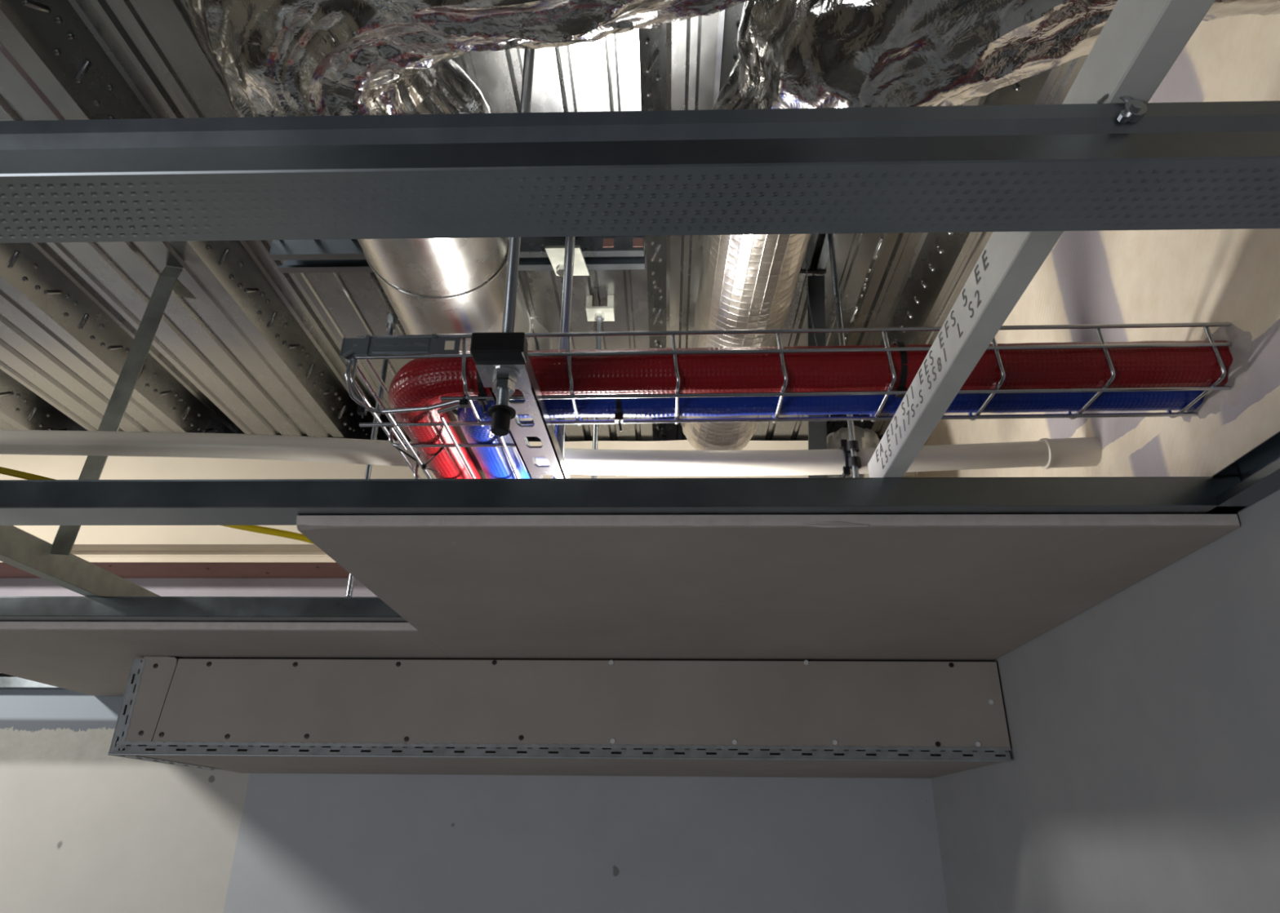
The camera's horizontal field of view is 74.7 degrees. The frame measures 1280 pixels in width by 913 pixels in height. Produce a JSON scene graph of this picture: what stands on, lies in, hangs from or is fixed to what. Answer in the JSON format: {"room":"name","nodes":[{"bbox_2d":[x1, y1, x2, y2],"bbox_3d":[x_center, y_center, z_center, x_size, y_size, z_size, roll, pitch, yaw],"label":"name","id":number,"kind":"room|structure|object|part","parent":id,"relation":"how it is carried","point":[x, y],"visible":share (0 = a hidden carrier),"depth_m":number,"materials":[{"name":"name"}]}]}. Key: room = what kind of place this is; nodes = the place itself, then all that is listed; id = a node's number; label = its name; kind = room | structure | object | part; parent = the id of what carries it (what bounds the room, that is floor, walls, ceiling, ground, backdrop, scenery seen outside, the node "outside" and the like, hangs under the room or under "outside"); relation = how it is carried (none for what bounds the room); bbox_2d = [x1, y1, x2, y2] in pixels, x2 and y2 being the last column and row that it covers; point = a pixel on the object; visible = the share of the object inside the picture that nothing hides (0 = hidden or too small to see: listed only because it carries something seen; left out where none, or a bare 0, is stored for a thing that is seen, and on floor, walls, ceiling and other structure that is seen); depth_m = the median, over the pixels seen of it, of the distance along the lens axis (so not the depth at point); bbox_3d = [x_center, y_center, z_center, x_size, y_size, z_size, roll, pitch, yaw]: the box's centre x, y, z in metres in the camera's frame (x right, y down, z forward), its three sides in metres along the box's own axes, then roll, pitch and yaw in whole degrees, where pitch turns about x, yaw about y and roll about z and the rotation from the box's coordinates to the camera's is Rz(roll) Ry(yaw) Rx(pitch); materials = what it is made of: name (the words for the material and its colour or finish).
{"room":"building under construction","nodes":[
{"label":"building under construction","id":0,"kind":"room"},
{"bbox_2d":[0,577,947,912],"bbox_3d":[-1.109,1.380,1.319,3.295,3.160,0.100,0,-24,2],"label":"wall","id":1,"kind":"structure","parent":0,"point":[84,828],"depth_m":1.55,"materials":[{"name":"white paint"}]},
{"bbox_2d":[0,673,65,689],"bbox_3d":[-1.259,0.449,1.677,2.580,0.028,0.027,0,-24,2],"label":"channel","id":2,"kind":"object","parent":1,"relation":"attached to","point":[6,682],"visible":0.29,"depth_m":1.66,"materials":[{"name":"metal"}]},
{"bbox_2d":[0,440,915,578],"bbox_3d":[-1.046,0.114,1.753,3.184,0.247,0.154,0,-24,2],"label":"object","id":3,"kind":"structure","parent":1,"relation":"attached to","point":[126,552],"depth_m":1.69,"materials":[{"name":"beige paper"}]},
{"bbox_3d":[-1.045,0.116,1.774,3.184,0.211,0.114,0,-24,2],"label":"casing","id":4,"kind":"part","parent":3,"relation":"part of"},
{"bbox_2d":[806,426,880,478],"bbox_3d":[0.321,0.121,1.431,0.214,0.340,0.349,0,-24,2],"label":"flexible duct","id":5,"kind":"object","parent":3,"relation":"attached to","point":[866,437],"visible":0.05,"depth_m":1.35,"materials":[{"name":"metal"}]},
{"bbox_2d":[107,657,1011,778],"bbox_3d":[-0.117,0.455,1.424,1.308,0.144,0.417,0,-24,2],"label":"box","id":6,"kind":"object","parent":1,"relation":"attached to","point":[807,719],"visible":1,"depth_m":1.24,"materials":[{"name":"paper"}]},
{"bbox_2d":[0,0,1088,441],"bbox_3d":[-1.181,-0.833,0.175,3.356,0.160,3.961,0,-24,2],"label":"ceiling","id":7,"kind":"structure","parent":0,"point":[257,348],"depth_m":1.27,"materials":[{"name":"metal"}]},
{"bbox_2d":[50,266,195,555],"bbox_3d":[-0.682,-0.075,1.119,0.083,0.427,0.030,7,-25,-13],"label":"strap","id":8,"kind":"object","parent":7,"relation":"hanging from","point":[65,538],"visible":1,"depth_m":1.13,"materials":[{"name":"metal"}]},
{"bbox_2d":[0,525,159,596],"bbox_3d":[-0.748,-0.050,0.645,0.020,0.036,1.590,0,-24,2],"label":"channel","id":9,"kind":"object","parent":8,"relation":"hanging from","point":[22,550],"visible":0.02,"depth_m":1.05,"materials":[{"name":"metal"}]},
{"bbox_2d":[346,313,397,596],"bbox_3d":[-0.388,-0.015,1.215,0.017,0.448,0.015,0,-24,2],"label":"rod","id":10,"kind":"object","parent":7,"relation":"hanging from","point":[392,318],"visible":0.38,"depth_m":1.25,"materials":[{"name":"metal"}]},
{"bbox_2d":[357,237,551,422],"bbox_3d":[-0.232,-0.214,1.127,0.168,0.224,0.620,0,-24,2],"label":"spiral duct","id":11,"kind":"object","parent":7,"relation":"hanging from","point":[433,286],"visible":0.24,"depth_m":0.95,"materials":[{"name":"metal"}]},
{"bbox_2d":[269,235,644,276],"bbox_3d":[-0.248,-0.273,1.146,0.508,0.037,0.060,0,-24,2],"label":"steel beam","id":12,"kind":"structure","parent":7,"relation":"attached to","point":[610,252],"depth_m":1.14,"materials":[{"name":"metal"}]},
{"bbox_3d":[-0.098,-0.266,1.138,0.054,0.004,0.060,0,-24,2],"label":"plate","id":13,"kind":"part","parent":12,"relation":"part of","materials":[{"name":"metal"}]},
{"bbox_2d":[185,0,749,239],"bbox_3d":[0.036,-0.462,0.540,0.398,0.259,1.059,22,-32,-39],"label":"flexible duct","id":14,"kind":"object","parent":7,"relation":"attached to","point":[272,58],"visible":0.68,"depth_m":0.64,"materials":[{"name":"metal"}]},
{"bbox_2d":[487,48,534,435],"bbox_3d":[-0.106,-0.225,0.743,0.022,0.454,0.022,0,-24,2],"label":"rod","id":15,"kind":"object","parent":7,"relation":"hanging from","point":[501,415],"visible":0.52,"depth_m":0.70,"materials":[{"name":"metal"}]},
{"bbox_2d":[470,332,570,478],"bbox_3d":[-0.103,-0.015,0.789,0.042,0.038,0.319,-1,-25,3],"label":"channel","id":16,"kind":"object","parent":15,"relation":"hanging from","point":[502,361],"visible":0.74,"depth_m":0.70,"materials":[{"name":"metal"}]},
{"bbox_3d":[-0.109,-0.066,0.673,0.039,0.004,0.036,0,-24,2],"label":"washer plate","id":17,"kind":"part","parent":16,"relation":"part of","materials":[{"name":"metal"}]},
{"bbox_2d":[551,236,575,478],"bbox_3d":[-0.090,-0.115,0.987,0.020,0.365,0.017,0,-24,2],"label":"rod","id":18,"kind":"object","parent":7,"relation":"hanging from","point":[559,430],"visible":0.59,"depth_m":1.02,"materials":[{"name":"metal"}]},
{"bbox_2d":[586,295,614,478],"bbox_3d":[-0.062,-0.021,1.173,0.041,0.470,0.034,0,-24,2],"label":"rod","id":19,"kind":"object","parent":7,"relation":"hanging from","point":[599,314],"visible":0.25,"depth_m":1.25,"materials":[{"name":"metal"}]},
{"bbox_3d":[-0.063,-0.013,1.169,0.007,0.452,0.008,-4,-25,10],"label":"rod","id":20,"kind":"part","parent":19,"relation":"part of","materials":[{"name":"metal"}]},
{"bbox_2d":[679,234,811,450],"bbox_3d":[0.127,-0.198,1.142,0.124,0.204,0.721,0,-24,0],"label":"duct","id":21,"kind":"object","parent":7,"relation":"hanging from","point":[748,282],"visible":0.42,"depth_m":0.96,"materials":[{"name":"silver metal"}]},
{"bbox_2d":[807,275,826,478],"bbox_3d":[0.241,-0.103,1.141,0.046,0.338,0.013,0,-24,2],"label":"strip","id":22,"kind":"object","parent":7,"relation":"hanging from","point":[817,430],"visible":0.36,"depth_m":1.17,"materials":[{"name":"metal"}]},
{"bbox_2d":[800,233,835,273],"bbox_3d":[0.236,-0.329,1.030,0.036,0.024,0.305,0,-24,2],"label":"rail","id":23,"kind":"object","parent":7,"relation":"attached to","point":[817,253],"visible":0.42,"depth_m":1.14,"materials":[{"name":"metal"}]},
{"bbox_2d":[827,233,861,477],"bbox_3d":[0.245,-0.111,1.005,0.013,0.439,0.013,13,-27,-25],"label":"rod","id":24,"kind":"object","parent":23,"relation":"hanging from","point":[855,463],"visible":0.52,"depth_m":1.02,"materials":[{"name":"metal"}]},
{"bbox_2d":[0,430,1102,477],"bbox_3d":[-0.518,-0.008,1.008,2.106,0.082,0.039,0,-24,2],"label":"pipe","id":25,"kind":"object","parent":24,"relation":"hanging from","point":[1044,453],"visible":0.87,"depth_m":0.97,"materials":[{"name":"white plastic"}]},
{"bbox_2d":[1039,437,1102,469],"bbox_3d":[0.497,-0.004,0.968,0.066,0.037,0.036,0,-24,2],"label":"socket","id":26,"kind":"object","parent":25,"relation":"attached to","point":[1078,451],"depth_m":0.95,"materials":[{"name":"white plastic"}]},
{"bbox_2d":[805,257,830,417],"bbox_3d":[0.225,-0.166,1.076,0.011,0.278,0.027,6,-25,-11],"label":"wire","id":27,"kind":"object","parent":7,"relation":"hanging from","point":[806,257],"visible":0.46,"depth_m":1.10,"materials":[{"name":"metal"}]},
{"bbox_2d":[915,13,1279,912],"bbox_3d":[0.532,0.568,-0.501,0.100,3.160,3.990,0,-24,2],"label":"wall","id":28,"kind":"structure","parent":0,"point":[1142,775],"depth_m":0.84,"materials":[{"name":"white paint"}]},
{"bbox_2d":[339,322,1232,479],"bbox_3d":[0.134,0.012,0.950,0.790,0.064,0.494,0,-24,2],"label":"wire tray","id":29,"kind":"object","parent":28,"relation":"attached to","point":[367,347],"visible":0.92,"depth_m":0.74,"materials":[{"name":"metal"}]},
{"bbox_2d":[356,405,367,418],"bbox_3d":[-0.254,-0.042,0.767,0.007,0.013,0.010,0,-24,2],"label":"cable tie","id":30,"kind":"object","parent":29,"relation":"attached to","point":[361,411],"visible":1,"depth_m":0.76,"materials":[{"name":"black plastic"}]},
{"bbox_3d":[-0.212,-0.095,0.749,0.106,0.019,0.014,0,-24,2],"label":"splice plate","id":31,"kind":"part","parent":29,"relation":"part of","materials":[{"name":"metal"}]},
{"bbox_2d":[387,340,1232,479],"bbox_3d":[0.153,0.010,0.945,0.781,0.054,0.464,0,-24,2],"label":"cable bundle","id":32,"kind":"object","parent":29,"relation":"in","point":[423,382],"visible":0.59,"depth_m":0.74,"materials":[{"name":"red plastic"}]},
{"bbox_2d":[393,446,444,472],"bbox_3d":[-0.225,0.003,0.873,0.052,0.011,0.048,0,-24,2],"label":"cable tie","id":33,"kind":"object","parent":32,"relation":"attached to","point":[424,466],"visible":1,"depth_m":0.87,"materials":[{"name":"black plastic"}]},
{"bbox_2d":[459,394,470,413],"bbox_3d":[-0.157,-0.048,0.753,0.008,0.014,0.016,0,-24,2],"label":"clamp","id":34,"kind":"object","parent":32,"relation":"attached to","point":[464,403],"visible":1,"depth_m":0.75,"materials":[{"name":"black plastic"}]},
{"bbox_2d":[476,369,488,413],"bbox_3d":[-0.141,-0.067,0.759,0.008,0.059,0.044,0,-24,2],"label":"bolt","id":35,"kind":"object","parent":32,"relation":"attached to","point":[481,388],"visible":0.39,"depth_m":0.75,"materials":[{"name":"black plastic"}]},
{"bbox_2d":[891,341,907,397],"bbox_3d":[0.231,-0.078,0.752,0.008,0.053,0.044,0,-24,2],"label":"cable tie","id":36,"kind":"object","parent":32,"relation":"attached to","point":[900,344],"visible":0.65,"depth_m":0.73,"materials":[{"name":"black plastic"}]},
{"bbox_2d":[457,390,1203,479],"bbox_3d":[0.183,0.018,0.964,0.723,0.053,0.423,0,-24,2],"label":"cable bundle","id":37,"kind":"object","parent":29,"relation":"in","point":[495,463],"visible":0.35,"depth_m":0.78,"materials":[{"name":"blue plastic"}]},
{"bbox_2d":[614,398,623,431],"bbox_3d":[-0.019,-0.052,0.793,0.008,0.060,0.044,0,-24,2],"label":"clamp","id":38,"kind":"object","parent":37,"relation":"attached to","point":[619,418],"visible":0.46,"depth_m":0.78,"materials":[{"name":"black plastic"}]},
{"bbox_2d":[712,0,1279,109],"bbox_3d":[0.288,-0.399,0.666,0.580,0.239,0.286,-12,-27,26],"label":"flexible duct","id":39,"kind":"object","parent":28,"relation":"attached to","point":[793,54],"visible":0.55,"depth_m":0.63,"materials":[{"name":"metal"}]},
{"bbox_2d":[1181,321,1253,422],"bbox_3d":[0.513,-0.075,0.765,0.011,0.090,0.135,0,-24,2],"label":"mortar patch","id":40,"kind":"object","parent":28,"relation":"attached to","point":[1241,350],"visible":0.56,"depth_m":0.73,"materials":[{"name":"grey concrete"}]},
{"bbox_2d":[1204,431,1279,514],"bbox_3d":[0.501,0.016,0.685,0.027,0.028,2.088,0,-24,2],"label":"channel","id":41,"kind":"object","parent":28,"relation":"attached to","point":[1258,471],"visible":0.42,"depth_m":0.69,"materials":[{"name":"metal"}]},
{"bbox_2d":[0,596,408,622],"bbox_3d":[-0.920,0.209,1.141,2.892,0.027,0.047,0,-24,2],"label":"channel","id":42,"kind":"object","parent":41,"relation":"attached to","point":[28,609],"visible":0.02,"depth_m":1.11,"materials":[{"name":"metal"}]},
{"bbox_2d":[0,621,453,696],"bbox_3d":[-0.692,0.349,1.395,0.811,0.012,0.588,0,-24,2],"label":"sheet","id":43,"kind":"object","parent":42,"relation":"attached to","point":[94,659],"visible":0.66,"depth_m":1.21,"materials":[{"name":"paint"}]},
{"bbox_2d":[0,476,1245,525],"bbox_3d":[-0.681,0.043,0.770,2.392,0.027,0.047,0,-24,2],"label":"channel","id":44,"kind":"object","parent":41,"relation":"attached to","point":[220,502],"visible":0.76,"depth_m":0.73,"materials":[{"name":"metal"}]},
{"bbox_2d":[296,514,1239,662],"bbox_3d":[0.118,0.262,1.183,0.820,0.013,0.999,0,-24,2],"label":"sheet","id":45,"kind":"object","parent":44,"relation":"attached to","point":[832,588],"visible":0.8,"depth_m":0.87,"materials":[{"name":"paper"}]},
{"bbox_2d":[0,466,314,544],"bbox_3d":[-0.685,0.031,0.865,1.096,0.128,0.079,6,-25,-11],"label":"cable","id":46,"kind":"object","parent":45,"relation":"on","point":[4,471],"visible":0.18,"depth_m":0.87,"materials":[{"name":"plastic"}]},
{"bbox_2d":[0,100,1279,243],"bbox_3d":[-0.342,-0.125,0.393,1.693,0.027,0.055,0,-24,2],"label":"channel","id":47,"kind":"object","parent":41,"relation":"attached to","point":[1184,165],"visible":1,"depth_m":0.37,"materials":[{"name":"metal"}]},
{"bbox_2d":[867,0,1214,477],"bbox_3d":[0.206,-0.174,0.332,0.020,0.043,0.972,0,-24,2],"label":"channel","id":48,"kind":"object","parent":47,"relation":"on","point":[1140,42],"visible":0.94,"depth_m":0.47,"materials":[{"name":"metal"}]}
]}

